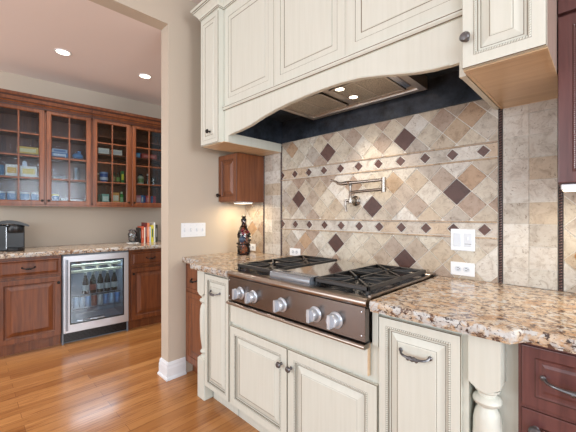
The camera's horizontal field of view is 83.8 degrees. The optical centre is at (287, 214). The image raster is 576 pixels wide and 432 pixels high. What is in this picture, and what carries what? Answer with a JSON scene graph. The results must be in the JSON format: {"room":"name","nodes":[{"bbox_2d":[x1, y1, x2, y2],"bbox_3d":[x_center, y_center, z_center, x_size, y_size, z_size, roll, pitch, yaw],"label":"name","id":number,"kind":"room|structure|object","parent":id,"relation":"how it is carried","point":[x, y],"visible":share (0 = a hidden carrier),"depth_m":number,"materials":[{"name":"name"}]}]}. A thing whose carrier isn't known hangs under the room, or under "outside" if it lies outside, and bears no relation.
{"room":"kitchen","nodes":[
{"label":"kitchen","id":0,"kind":"room"},
{"bbox_2d":[0,0,160,105],"bbox_3d":[-3.107,-1.476,3.676,4.650,0.074,9.200,0,0,45],"label":"ceiling","id":1,"kind":"structure","parent":0,"point":[109,49],"depth_m":2.75,"materials":[{"name":"beige paint"}]},
{"bbox_2d":[54,48,71,55],"bbox_3d":[-1.993,-1.437,2.843,0.128,0.008,0.128,0,0,45],"label":"recessed light","id":2,"kind":"object","parent":1,"relation":"in","point":[63,52],"visible":1,"depth_m":2.85,"materials":[{"name":"white plastic"}]},
{"bbox_2d":[138,73,151,78],"bbox_3d":[-1.485,-1.437,3.336,0.128,0.008,0.128,0,0,45],"label":"recessed light","id":3,"kind":"object","parent":1,"relation":"in","point":[142,75],"visible":1,"depth_m":3.34,"materials":[{"name":"white plastic"}]},
{"bbox_2d":[0,71,160,246],"bbox_3d":[-2.754,-0.098,3.396,8.800,2.690,0.100,0,0,-41],"label":"wall","id":4,"kind":"structure","parent":0,"point":[48,225],"depth_m":3.65,"materials":[{"name":"beige paint"}]},
{"bbox_2d":[0,88,92,206],"bbox_3d":[-2.513,-0.620,3.287,0.832,1.073,0.371,0,0,-41],"label":"upper cabinet","id":5,"kind":"object","parent":4,"relation":"attached to","point":[43,123],"visible":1,"depth_m":3.29,"materials":[{"name":"brown wood"}]},
{"bbox_2d":[0,165,3,174],"bbox_3d":[-2.744,-0.422,3.061,0.060,0.100,0.059,0,0,-41],"label":"cup","id":6,"kind":"object","parent":5,"relation":"on","point":[1,166],"visible":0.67,"depth_m":3.05,"materials":[{"name":"blue"}]},
{"bbox_2d":[0,191,5,199],"bbox_3d":[-2.743,-0.176,3.062,0.073,0.100,0.072,0,0,-41],"label":"tub","id":7,"kind":"object","parent":5,"relation":"in","point":[2,193],"visible":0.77,"depth_m":3.05,"materials":[{"name":"blue plastic"}]},
{"bbox_2d":[5,164,16,175],"bbox_3d":[-2.687,-0.427,3.123,0.092,0.110,0.101,0,0,-41],"label":"box","id":8,"kind":"object","parent":5,"relation":"on","point":[10,169],"visible":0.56,"depth_m":3.08,"materials":[{"name":"beige cardboard"}]},
{"bbox_2d":[7,191,15,199],"bbox_3d":[-2.682,-0.176,3.114,0.073,0.100,0.072,0,0,-41],"label":"tub","id":9,"kind":"object","parent":5,"relation":"in","point":[11,195],"visible":0.8,"depth_m":3.09,"materials":[{"name":"blue"}]},
{"bbox_2d":[20,192,29,199],"bbox_3d":[-2.607,-0.176,3.180,0.073,0.100,0.072,0,0,-41],"label":"tub","id":10,"kind":"object","parent":5,"relation":"in","point":[23,195],"visible":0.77,"depth_m":3.15,"materials":[{"name":"blue plastic"}]},
{"bbox_2d":[20,161,36,176],"bbox_3d":[-2.595,-0.453,3.209,0.127,0.162,0.111,0,0,-41],"label":"tissue box","id":11,"kind":"object","parent":5,"relation":"on","point":[28,171],"visible":0.85,"depth_m":3.17,"materials":[{"name":"white cardboard"}]},
{"bbox_2d":[19,146,38,154],"bbox_3d":[-2.595,-0.632,3.202,0.163,0.070,0.101,0,0,-41],"label":"box","id":12,"kind":"object","parent":5,"relation":"on","point":[22,149],"visible":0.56,"depth_m":3.17,"materials":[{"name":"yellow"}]},
{"bbox_2d":[30,192,38,199],"bbox_3d":[-2.546,-0.176,3.232,0.073,0.100,0.072,0,0,-41],"label":"tub","id":13,"kind":"object","parent":5,"relation":"in","point":[34,195],"visible":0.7,"depth_m":3.21,"materials":[{"name":"blue plastic"}]},
{"bbox_2d":[0,128,85,144],"bbox_3d":[-2.541,-0.804,3.319,0.800,0.018,0.255,0,0,-41],"label":"shelf","id":14,"kind":"object","parent":5,"relation":"attached to","point":[3,134],"depth_m":3.31,"materials":[{"name":"brown wood"}]},
{"bbox_2d":[0,151,85,163],"bbox_3d":[-2.541,-0.587,3.319,0.800,0.018,0.255,0,0,-41],"label":"shelf","id":15,"kind":"object","parent":5,"relation":"attached to","point":[2,156],"depth_m":3.31,"materials":[{"name":"brown wood"}]},
{"bbox_2d":[0,175,85,183],"bbox_3d":[-2.541,-0.362,3.319,0.800,0.018,0.255,0,0,-41],"label":"shelf","id":16,"kind":"object","parent":5,"relation":"attached to","point":[2,179],"depth_m":3.32,"materials":[{"name":"brown wood"}]},
{"bbox_2d":[52,194,58,200],"bbox_3d":[-2.418,-0.169,3.329,0.073,0.086,0.072,0,0,-41],"label":"tub","id":17,"kind":"object","parent":5,"relation":"in","point":[55,197],"visible":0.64,"depth_m":3.30,"materials":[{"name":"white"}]},
{"bbox_2d":[52,152,67,156],"bbox_3d":[-2.408,-0.619,3.377,0.142,0.044,0.121,0,0,-41],"label":"box","id":18,"kind":"object","parent":5,"relation":"on","point":[53,153],"visible":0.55,"depth_m":3.33,"materials":[{"name":"blue cardboard"}]},
{"bbox_2d":[52,148,66,152],"bbox_3d":[-2.404,-0.660,3.374,0.130,0.038,0.111,0,0,-41],"label":"box","id":19,"kind":"object","parent":18,"relation":"on","point":[53,149],"visible":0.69,"depth_m":3.33,"materials":[{"name":"blue cardboard"}]},
{"bbox_2d":[72,151,82,158],"bbox_3d":[-2.275,-0.640,3.472,0.096,0.086,0.070,0,0,-41],"label":"bag","id":20,"kind":"object","parent":5,"relation":"on","point":[78,155],"visible":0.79,"depth_m":3.45,"materials":[{"name":"blue"}]},
{"bbox_2d":[92,106,160,207],"bbox_3d":[-1.887,-0.620,3.826,0.816,1.073,0.371,0,0,-41],"label":"upper cabinet","id":21,"kind":"object","parent":4,"relation":"attached to","point":[130,133],"visible":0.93,"depth_m":3.77,"materials":[{"name":"brown wood"}]},
{"bbox_2d":[97,194,100,201],"bbox_3d":[-2.113,-0.175,3.586,0.027,0.098,0.050,0,0,-41],"label":"box","id":22,"kind":"object","parent":21,"relation":"in","point":[98,195],"visible":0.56,"depth_m":3.57,"materials":[{"name":"green"}]},
{"bbox_2d":[97,148,108,153],"bbox_3d":[-2.096,-0.711,3.633,0.110,0.064,0.101,0,0,-41],"label":"box","id":23,"kind":"object","parent":21,"relation":"on","point":[99,150],"visible":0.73,"depth_m":3.59,"materials":[{"name":"white cardboard"}]},
{"bbox_2d":[100,172,107,181],"bbox_3d":[-2.086,-0.425,3.636,0.086,0.117,0.084,0,0,-41],"label":"tin","id":24,"kind":"object","parent":21,"relation":"on","point":[103,175],"visible":0.92,"depth_m":3.60,"materials":[{"name":"blue metal"}]},
{"bbox_2d":[101,194,108,201],"bbox_3d":[-2.069,-0.178,3.630,0.072,0.104,0.061,0,0,-41],"label":"box","id":25,"kind":"object","parent":21,"relation":"in","point":[104,197],"visible":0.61,"depth_m":3.60,"materials":[{"name":"teal"}]},
{"bbox_2d":[111,172,115,181],"bbox_3d":[-2.003,-0.428,3.687,0.045,0.124,0.045,0,0,-41],"label":"spice jar","id":26,"kind":"object","parent":21,"relation":"on","point":[114,175],"visible":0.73,"depth_m":3.67,"materials":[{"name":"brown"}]},
{"bbox_2d":[111,193,118,201],"bbox_3d":[-1.991,-0.188,3.697,0.077,0.125,0.061,0,0,-41],"label":"box","id":27,"kind":"object","parent":21,"relation":"in","point":[115,195],"visible":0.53,"depth_m":3.67,"materials":[{"name":"orange"}]},
{"bbox_2d":[110,150,121,155],"bbox_3d":[-1.994,-0.710,3.721,0.105,0.062,0.101,0,0,-41],"label":"box","id":28,"kind":"object","parent":21,"relation":"on","point":[115,152],"visible":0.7,"depth_m":3.69,"materials":[{"name":"white cardboard"}]},
{"bbox_2d":[116,173,119,182],"bbox_3d":[-1.971,-0.424,3.721,0.041,0.117,0.041,0,0,-41],"label":"spice jar","id":29,"kind":"object","parent":21,"relation":"on","point":[117,175],"visible":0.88,"depth_m":3.71,"materials":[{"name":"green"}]},
{"bbox_2d":[120,171,123,182],"bbox_3d":[-1.933,-0.434,3.740,0.032,0.136,0.051,0,0,-41],"label":"carton","id":30,"kind":"object","parent":21,"relation":"on","point":[121,172],"visible":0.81,"depth_m":3.72,"materials":[{"name":"green"}]},
{"bbox_2d":[97,135,160,148],"bbox_3d":[-1.915,-0.869,3.859,0.784,0.018,0.255,0,0,-41],"label":"shelf","id":31,"kind":"object","parent":21,"relation":"attached to","point":[100,138],"depth_m":3.83,"materials":[{"name":"brown wood"}]},
{"bbox_2d":[97,153,160,163],"bbox_3d":[-1.915,-0.669,3.859,0.784,0.018,0.255,0,0,-41],"label":"shelf","id":32,"kind":"object","parent":21,"relation":"attached to","point":[100,156],"depth_m":3.84,"materials":[{"name":"brown wood"}]},
{"bbox_2d":[97,182,160,187],"bbox_3d":[-1.915,-0.356,3.859,0.784,0.018,0.255,0,0,-41],"label":"shelf","id":33,"kind":"object","parent":21,"relation":"attached to","point":[103,185],"depth_m":3.84,"materials":[{"name":"brown wood"}]},
{"bbox_2d":[136,195,140,202],"bbox_3d":[-1.806,-0.177,3.856,0.056,0.101,0.061,0,0,-41],"label":"carton","id":34,"kind":"object","parent":21,"relation":"in","point":[138,198],"visible":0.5,"depth_m":3.83,"materials":[{"name":"pink"}]},
{"bbox_2d":[138,174,143,183],"bbox_3d":[-1.785,-0.428,3.889,0.069,0.124,0.069,0,0,-41],"label":"lidded jar","id":35,"kind":"object","parent":21,"relation":"on","point":[140,177],"visible":0.84,"depth_m":3.86,"materials":[{"name":"green glass"}]},
{"bbox_2d":[140,153,156,158],"bbox_3d":[-1.721,-0.707,3.949,0.174,0.056,0.091,0,0,-41],"label":"box","id":36,"kind":"object","parent":21,"relation":"on","point":[142,155],"visible":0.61,"depth_m":3.90,"materials":[{"name":"red cardboard"}]},
{"bbox_2d":[0,322,259,431],"bbox_3d":[-1.028,1.272,1.618,10.500,0.050,9.200,0,0,45],"label":"floor","id":37,"kind":"structure","parent":0,"point":[111,382],"depth_m":2.26,"materials":[{"name":"brown wood"}]},
{"bbox_2d":[0,255,60,356],"bbox_3d":[-2.512,0.813,3.092,0.488,0.868,0.636,0,0,-41],"label":"base cabinet","id":38,"kind":"object","parent":37,"relation":"on","point":[30,287],"visible":1,"depth_m":2.89,"materials":[{"name":"brown wood"}]},
{"bbox_2d":[61,250,127,344],"bbox_3d":[-2.089,0.816,3.429,0.582,0.862,0.658,0,0,-41],"label":"wine fridge","id":39,"kind":"object","parent":37,"relation":"on","point":[91,321],"visible":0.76,"depth_m":3.32,"materials":[{"name":"grey metal"}]},
{"bbox_2d":[73,297,78,308],"bbox_3d":[-2.119,0.879,3.204,0.051,0.108,0.051,0,0,-41],"label":"drink can","id":40,"kind":"object","parent":39,"relation":"in","point":[75,299],"visible":0.85,"depth_m":3.19,"materials":[{"name":"blue paint"}]},
{"bbox_2d":[79,296,84,307],"bbox_3d":[-2.081,0.879,3.237,0.051,0.108,0.051,0,0,-41],"label":"drink can","id":41,"kind":"object","parent":39,"relation":"in","point":[82,298],"visible":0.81,"depth_m":3.22,"materials":[{"name":"grey paint"}]},
{"bbox_2d":[82,272,88,293],"bbox_3d":[-2.061,0.698,3.267,0.058,0.215,0.057,0,0,-41],"label":"beer bottle","id":42,"kind":"object","parent":39,"relation":"in","point":[85,283],"visible":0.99,"depth_m":3.25,"materials":[{"name":"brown glass"}]},
{"bbox_2d":[85,295,90,306],"bbox_3d":[-2.039,0.879,3.273,0.051,0.108,0.051,0,0,-41],"label":"drink can","id":43,"kind":"object","parent":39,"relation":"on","point":[87,298],"visible":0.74,"depth_m":3.25,"materials":[{"name":"blue paint"}]},
{"bbox_2d":[90,272,95,292],"bbox_3d":[-2.011,0.698,3.310,0.058,0.215,0.057,0,0,-41],"label":"beer bottle","id":44,"kind":"object","parent":39,"relation":"in","point":[93,279],"visible":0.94,"depth_m":3.29,"materials":[{"name":"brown glass"}]},
{"bbox_2d":[91,294,96,305],"bbox_3d":[-1.999,0.879,3.308,0.051,0.108,0.051,0,0,-41],"label":"drink can","id":45,"kind":"object","parent":39,"relation":"in","point":[93,297],"visible":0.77,"depth_m":3.29,"materials":[{"name":"brown paint"}]},
{"bbox_2d":[71,296,121,310],"bbox_3d":[-2.113,0.937,3.465,0.464,0.007,0.514,0,0,-41],"label":"wire shelf","id":46,"kind":"object","parent":39,"relation":"attached to","point":[71,296],"depth_m":3.30,"materials":[{"name":"silver metal"}]},
{"bbox_2d":[71,287,121,297],"bbox_3d":[-2.113,0.809,3.465,0.464,0.007,0.514,0,0,-41],"label":"wire shelf","id":47,"kind":"object","parent":39,"relation":"attached to","point":[72,288],"depth_m":3.37,"materials":[{"name":"silver metal"}]},
{"bbox_2d":[71,266,121,273],"bbox_3d":[-1.954,0.566,3.280,0.460,0.026,0.020,0,0,-41],"label":"shelf","id":48,"kind":"object","parent":39,"relation":"attached to","point":[119,267],"depth_m":3.26,"materials":[{"name":"silver metal"}]},
{"bbox_2d":[71,261,121,267],"bbox_3d":[-1.954,0.506,3.280,0.460,0.026,0.020,0,0,-41],"label":"shelf","id":49,"kind":"object","parent":39,"relation":"attached to","point":[111,262],"depth_m":3.27,"materials":[{"name":"silver metal"}]},
{"bbox_2d":[97,271,102,291],"bbox_3d":[-1.961,0.698,3.353,0.058,0.215,0.057,0,0,-41],"label":"beer bottle","id":50,"kind":"object","parent":39,"relation":"in","point":[100,278],"visible":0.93,"depth_m":3.33,"materials":[{"name":"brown glass"}]},
{"bbox_2d":[97,294,102,304],"bbox_3d":[-1.958,0.879,3.343,0.051,0.108,0.051,0,0,-41],"label":"drink can","id":51,"kind":"object","parent":39,"relation":"in","point":[99,296],"visible":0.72,"depth_m":3.32,"materials":[{"name":"beige paint"}]},
{"bbox_2d":[103,293,108,303],"bbox_3d":[-1.917,0.879,3.378,0.051,0.108,0.051,0,0,-41],"label":"drink can","id":52,"kind":"object","parent":39,"relation":"in","point":[105,295],"visible":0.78,"depth_m":3.36,"materials":[{"name":"blue paint"}]},
{"bbox_2d":[104,270,109,290],"bbox_3d":[-1.911,0.698,3.397,0.058,0.215,0.057,0,0,-41],"label":"beer bottle","id":53,"kind":"object","parent":39,"relation":"in","point":[107,277],"visible":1,"depth_m":3.38,"materials":[{"name":"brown glass"}]},
{"bbox_2d":[109,292,113,302],"bbox_3d":[-1.876,0.879,3.414,0.051,0.108,0.051,0,0,-41],"label":"drink can","id":54,"kind":"object","parent":39,"relation":"in","point":[111,294],"visible":0.91,"depth_m":3.39,"materials":[{"name":"blue paint"}]},
{"bbox_2d":[111,269,116,289],"bbox_3d":[-1.861,0.698,3.440,0.058,0.215,0.057,0,0,-41],"label":"beer bottle","id":55,"kind":"object","parent":39,"relation":"in","point":[114,277],"visible":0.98,"depth_m":3.42,"materials":[{"name":"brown glass"}]},
{"bbox_2d":[115,291,119,301],"bbox_3d":[-1.835,0.879,3.449,0.051,0.108,0.051,0,0,-41],"label":"drink can","id":56,"kind":"object","parent":39,"relation":"in","point":[117,293],"visible":0.86,"depth_m":3.43,"materials":[{"name":"blue paint"}]},
{"bbox_2d":[128,248,160,328],"bbox_3d":[-1.706,0.813,3.787,0.453,0.868,0.636,0,0,-41],"label":"base cabinet","id":57,"kind":"object","parent":37,"relation":"on","point":[144,265],"visible":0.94,"depth_m":3.53,"materials":[{"name":"brown wood"}]},
{"bbox_2d":[186,263,201,373],"bbox_3d":[-0.494,0.810,2.595,0.339,0.873,0.619,0,0,45],"label":"base cabinet","id":58,"kind":"object","parent":37,"relation":"on","point":[193,304],"visible":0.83,"depth_m":2.44,"materials":[{"name":"brown wood"}]},
{"bbox_2d":[182,251,290,277],"bbox_3d":[-0.376,0.352,2.417,0.760,0.040,0.731,0,0,45],"label":"countertop","id":59,"kind":"structure","parent":58,"relation":"on","point":[219,264],"depth_m":2.36,"materials":[{"name":"beige stone"}]},
{"bbox_2d":[236,215,250,254],"bbox_3d":[-0.370,0.168,2.665,0.124,0.326,0.125,0,0,45],"label":"bottle","id":60,"kind":"object","parent":59,"relation":"on","point":[243,235],"visible":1,"depth_m":2.63,"materials":[{"name":"brown glass"}]},
{"bbox_2d":[197,270,213,400],"bbox_3d":[-0.563,0.810,2.202,0.087,0.873,0.082,0,0,45],"label":"turned post","id":61,"kind":"object","parent":37,"relation":"on","point":[204,392],"visible":0.49,"depth_m":2.17,"materials":[{"name":"beige paint"}]},
{"bbox_2d":[205,273,238,415],"bbox_3d":[-0.240,0.811,2.254,0.281,0.872,0.688,0,0,45],"label":"base cabinet","id":62,"kind":"object","parent":37,"relation":"on","point":[218,322],"visible":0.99,"depth_m":2.02,"materials":[{"name":"beige paint"}]},
{"bbox_2d":[230,305,380,431],"bbox_3d":[0.214,0.811,1.806,0.984,0.872,0.685,0,0,45],"label":"base cabinet","id":63,"kind":"object","parent":37,"relation":"on","point":[284,377],"visible":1,"depth_m":1.53,"materials":[{"name":"beige paint"}]},
{"bbox_2d":[226,255,435,349],"bbox_3d":[0.209,0.403,1.790,0.915,0.234,0.779,0,0,45],"label":"rangetop","id":64,"kind":"object","parent":63,"relation":"in","point":[330,298],"visible":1,"depth_m":1.51,"materials":[{"name":"silver metal"}]},
{"bbox_2d":[270,269,319,284],"bbox_3d":[0.030,0.306,1.591,0.270,0.038,0.080,0,0,45],"label":"drip tray","id":65,"kind":"object","parent":64,"relation":"on","point":[293,277],"depth_m":1.55,"materials":[{"name":"silver metal"}]},
{"bbox_2d":[379,314,474,431],"bbox_3d":[0.674,0.811,1.349,0.311,0.872,0.688,0,0,45],"label":"base cabinet","id":66,"kind":"object","parent":37,"relation":"on","point":[425,386],"visible":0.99,"depth_m":1.12,"materials":[{"name":"beige paint"}]},
{"bbox_2d":[468,335,505,431],"bbox_3d":[0.632,0.810,1.019,0.087,0.873,0.082,0,0,45],"label":"turned post","id":67,"kind":"object","parent":37,"relation":"on","point":[486,357],"visible":0.99,"depth_m":0.99,"materials":[{"name":"beige paint"}]},
{"bbox_2d":[475,343,517,431],"bbox_3d":[0.872,0.810,1.237,0.121,0.873,0.568,0,0,45],"label":"filler panel","id":68,"kind":"object","parent":37,"relation":"on","point":[508,411],"visible":0.02,"depth_m":1.01,"materials":[{"name":"beige paint"}]},
{"bbox_2d":[518,342,575,431],"bbox_3d":[1.243,0.810,0.837,0.963,0.873,0.675,0,0,45],"label":"base cabinet","id":69,"kind":"object","parent":37,"relation":"on","point":[546,376],"visible":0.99,"depth_m":0.92,"materials":[{"name":"red wood"}]},
{"bbox_2d":[369,276,575,353],"bbox_3d":[1.072,0.352,0.986,1.425,0.040,0.727,0,0,45],"label":"countertop","id":70,"kind":"structure","parent":69,"relation":"on","point":[503,313],"depth_m":1.13,"materials":[{"name":"beige stone"}]},
{"bbox_2d":[89,0,244,371],"bbox_3d":[-2.537,-0.228,0.861,0.120,2.950,6.000,0,0,45],"label":"wall","id":71,"kind":"structure","parent":0,"point":[189,170],"depth_m":2.50,"materials":[{"name":"beige paint"}]},
{"bbox_2d":[157,357,186,381],"bbox_3d":[-0.836,1.182,2.580,0.164,0.130,0.362,0,0,45],"label":"baseboard","id":72,"kind":"structure","parent":71,"relation":"attached to","point":[168,371],"depth_m":2.46,"materials":[{"name":"white paint"}]},
{"bbox_2d":[181,223,205,237],"bbox_3d":[-0.756,0.124,2.564,0.016,0.108,0.210,0,0,45],"label":"switch plate","id":73,"kind":"object","parent":71,"relation":"attached to","point":[187,229],"visible":1,"depth_m":2.56,"materials":[{"name":"white plastic"}]},
{"bbox_2d":[190,0,201,3],"bbox_3d":[-0.416,-1.743,-1.154,5.730,0.080,6.120,0,0,45],"label":"ceiling","id":74,"kind":"structure","parent":0,"point":[194,1],"depth_m":2.57,"materials":[{"name":"beige paint"}]},
{"bbox_2d":[267,99,571,292],"bbox_3d":[1.651,-0.228,1.020,5.850,2.950,0.120,0,0,45],"label":"wall","id":75,"kind":"structure","parent":0,"point":[480,99],"depth_m":1.85,"materials":[{"name":"beige paint"}]},
{"bbox_2d":[190,0,280,155],"bbox_3d":[-0.385,-1.006,2.487,0.343,1.012,0.622,0,0,45],"label":"upper cabinet","id":76,"kind":"object","parent":75,"relation":"attached to","point":[210,13],"visible":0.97,"depth_m":2.29,"materials":[{"name":"beige paint"}]},
{"bbox_2d":[216,153,263,202],"bbox_3d":[-0.413,-0.300,2.735,0.258,0.390,0.321,0,0,45],"label":"upper cabinet","id":77,"kind":"object","parent":75,"relation":"attached to","point":[241,175],"visible":1,"depth_m":2.65,"materials":[{"name":"brown wood"}]},
{"bbox_2d":[234,202,252,203],"bbox_3d":[-0.378,-0.097,2.705,0.135,0.014,0.100,0,0,45],"label":"light","id":78,"kind":"object","parent":77,"relation":"attached to","point":[234,202],"visible":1,"depth_m":2.67,"materials":[{"name":"white plastic"}]},
{"bbox_2d":[222,0,498,151],"bbox_3d":[0.266,-1.008,1.880,1.543,1.010,0.582,0,0,45],"label":"range hood","id":79,"kind":"object","parent":75,"relation":"attached to","point":[278,54],"visible":0.92,"depth_m":1.73,"materials":[{"name":"beige paint"}]},
{"bbox_2d":[281,74,426,119],"bbox_3d":[0.325,-0.712,1.877,0.804,0.069,0.412,0,0,45],"label":"hood insert","id":80,"kind":"object","parent":79,"relation":"in","point":[358,94],"visible":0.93,"depth_m":1.84,"materials":[{"name":"silver metal"}]},
{"bbox_2d":[245,98,575,292],"bbox_3d":[0.721,-0.121,1.843,3.129,0.904,0.018,0,0,45],"label":"tile backsplash","id":81,"kind":"structure","parent":75,"relation":"attached to","point":[484,169],"depth_m":1.75,"materials":[{"name":"beige tile"}]},
{"bbox_2d":[249,244,255,250],"bbox_3d":[-0.325,0.292,2.869,0.110,0.060,0.007,0,0,45],"label":"outlet","id":82,"kind":"object","parent":81,"relation":"attached to","point":[252,246],"visible":0.85,"depth_m":2.85,"materials":[{"name":"white plastic"}]},
{"bbox_2d":[290,248,299,255],"bbox_3d":[0.053,0.292,2.494,0.115,0.060,0.007,0,0,45],"label":"outlet","id":83,"kind":"object","parent":81,"relation":"attached to","point":[293,251],"visible":0.98,"depth_m":2.50,"materials":[{"name":"white plastic"}]},
{"bbox_2d":[330,177,385,211],"bbox_3d":[0.450,-0.126,2.029,0.388,0.219,0.103,0,0,45],"label":"pot filler","id":84,"kind":"object","parent":81,"relation":"attached to","point":[355,200],"visible":1,"depth_m":2.02,"materials":[{"name":"silver metal"}]},
{"bbox_2d":[451,229,474,251],"bbox_3d":[0.899,0.131,1.655,0.115,0.112,0.010,0,0,45],"label":"switch plate","id":85,"kind":"object","parent":81,"relation":"attached to","point":[461,239],"visible":1,"depth_m":1.65,"materials":[{"name":"white plastic"}]},
{"bbox_2d":[451,261,474,276],"bbox_3d":[0.900,0.281,1.657,0.114,0.069,0.007,0,0,45],"label":"outlet","id":86,"kind":"object","parent":81,"relation":"attached to","point":[457,268],"visible":1,"depth_m":1.65,"materials":[{"name":"white plastic"}]},
{"bbox_2d":[455,266,469,271],"bbox_3d":[0.898,0.281,1.656,0.072,0.028,0.003,0,0,45],"label":"receptacle","id":87,"kind":"object","parent":86,"relation":"attached to","point":[457,268],"depth_m":1.66,"materials":[{"name":"white plastic"}]},
{"bbox_2d":[459,0,557,108],"bbox_3d":[0.901,-1.009,1.217,0.287,1.007,0.652,0,0,45],"label":"upper cabinet","id":88,"kind":"object","parent":75,"relation":"attached to","point":[510,47],"visible":1,"depth_m":1.09,"materials":[{"name":"beige paint"}]},
{"bbox_2d":[558,0,575,185],"bbox_3d":[1.395,-0.790,0.946,0.899,1.365,0.322,0,0,45],"label":"upper cabinet","id":89,"kind":"object","parent":75,"relation":"attached to","point":[566,9],"visible":0.99,"depth_m":1.13,"materials":[{"name":"red wood"}]},
{"bbox_2d":[561,184,575,191],"bbox_3d":[1.178,-0.096,1.000,0.495,0.024,0.075,0,0,45],"label":"light","id":90,"kind":"object","parent":89,"relation":"attached to","point":[565,187],"visible":1,"depth_m":1.14,"materials":[{"name":"white plastic"}]},
{"bbox_3d":[-2.889,0.813,2.767,0.494,0.868,0.636,0,0,-41],"label":"base cabinet","id":91,"kind":"object","parent":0,"visible":0},
{"bbox_2d":[0,240,160,258],"bbox_3d":[-2.296,0.359,3.287,2.150,0.038,0.652,0,0,-41],"label":"countertop","id":92,"kind":"structure","parent":91,"relation":"on","point":[118,246],"depth_m":3.22,"materials":[{"name":"beige stone"}]},
{"bbox_2d":[0,220,28,251],"bbox_3d":[-2.633,0.197,3.038,0.275,0.284,0.321,0,0,-41],"label":"coffee maker","id":93,"kind":"object","parent":92,"relation":"on","point":[12,233],"visible":0.99,"depth_m":2.98,"materials":[{"name":"black plastic"}]},
{"bbox_2d":[6,247,24,251],"bbox_3d":[-2.539,0.323,2.994,0.132,0.032,0.132,0,0,-41],"label":"drip tray","id":94,"kind":"object","parent":93,"relation":"on","point":[9,249],"depth_m":2.95,"materials":[{"name":"black plastic"}]},
{"bbox_2d":[127,229,137,243],"bbox_3d":[-1.850,0.255,3.818,0.108,0.168,0.101,0,0,-41],"label":"glass ornament","id":95,"kind":"object","parent":92,"relation":"on","point":[135,233],"visible":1,"depth_m":3.83,"materials":[{"name":"white"}]},
{"bbox_2d":[136,228,140,242],"bbox_3d":[-1.808,0.249,3.880,0.013,0.179,0.163,0,0,-41],"label":"cookbook","id":96,"kind":"object","parent":92,"relation":"on","point":[138,232],"visible":0.87,"depth_m":3.85,"materials":[{"name":"black"}]},
{"bbox_2d":[137,226,143,242],"bbox_3d":[-1.788,0.241,3.897,0.029,0.196,0.163,0,0,-41],"label":"cookbook","id":97,"kind":"object","parent":92,"relation":"on","point":[141,227],"visible":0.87,"depth_m":3.83,"materials":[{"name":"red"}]},
{"bbox_2d":[141,222,146,242],"bbox_3d":[-1.758,0.219,3.923,0.018,0.241,0.163,0,0,-41],"label":"cookbook","id":98,"kind":"object","parent":92,"relation":"on","point":[144,224],"visible":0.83,"depth_m":3.86,"materials":[{"name":"red"}]},
{"bbox_2d":[147,223,148,242],"bbox_3d":[-1.740,0.221,3.939,0.024,0.235,0.163,0,0,-41],"label":"cookbook","id":99,"kind":"object","parent":92,"relation":"on","point":[147,223],"visible":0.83,"depth_m":3.88,"materials":[{"name":"orange paper"}]},
{"bbox_2d":[149,227,150,241],"bbox_3d":[-1.722,0.244,3.954,0.015,0.190,0.163,0,0,-41],"label":"cookbook","id":100,"kind":"object","parent":92,"relation":"on","point":[149,227],"visible":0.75,"depth_m":3.89,"materials":[{"name":"white paper"}]},
{"bbox_2d":[149,225,153,241],"bbox_3d":[-1.703,0.235,3.970,0.029,0.207,0.163,0,0,-41],"label":"cookbook","id":101,"kind":"object","parent":92,"relation":"on","point":[151,226],"visible":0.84,"depth_m":3.91,"materials":[{"name":"yellow paper"}]},
{"bbox_2d":[150,222,154,241],"bbox_3d":[-1.684,0.219,3.987,0.015,0.241,0.163,0,0,-41],"label":"cookbook","id":102,"kind":"object","parent":92,"relation":"on","point":[151,223],"visible":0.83,"depth_m":3.92,"materials":[{"name":"white paper"}]},
{"bbox_2d":[155,225,157,241],"bbox_3d":[-1.666,0.233,4.003,0.026,0.213,0.163,0,0,-41],"label":"cookbook","id":103,"kind":"object","parent":92,"relation":"on","point":[156,226],"visible":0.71,"depth_m":3.94,"materials":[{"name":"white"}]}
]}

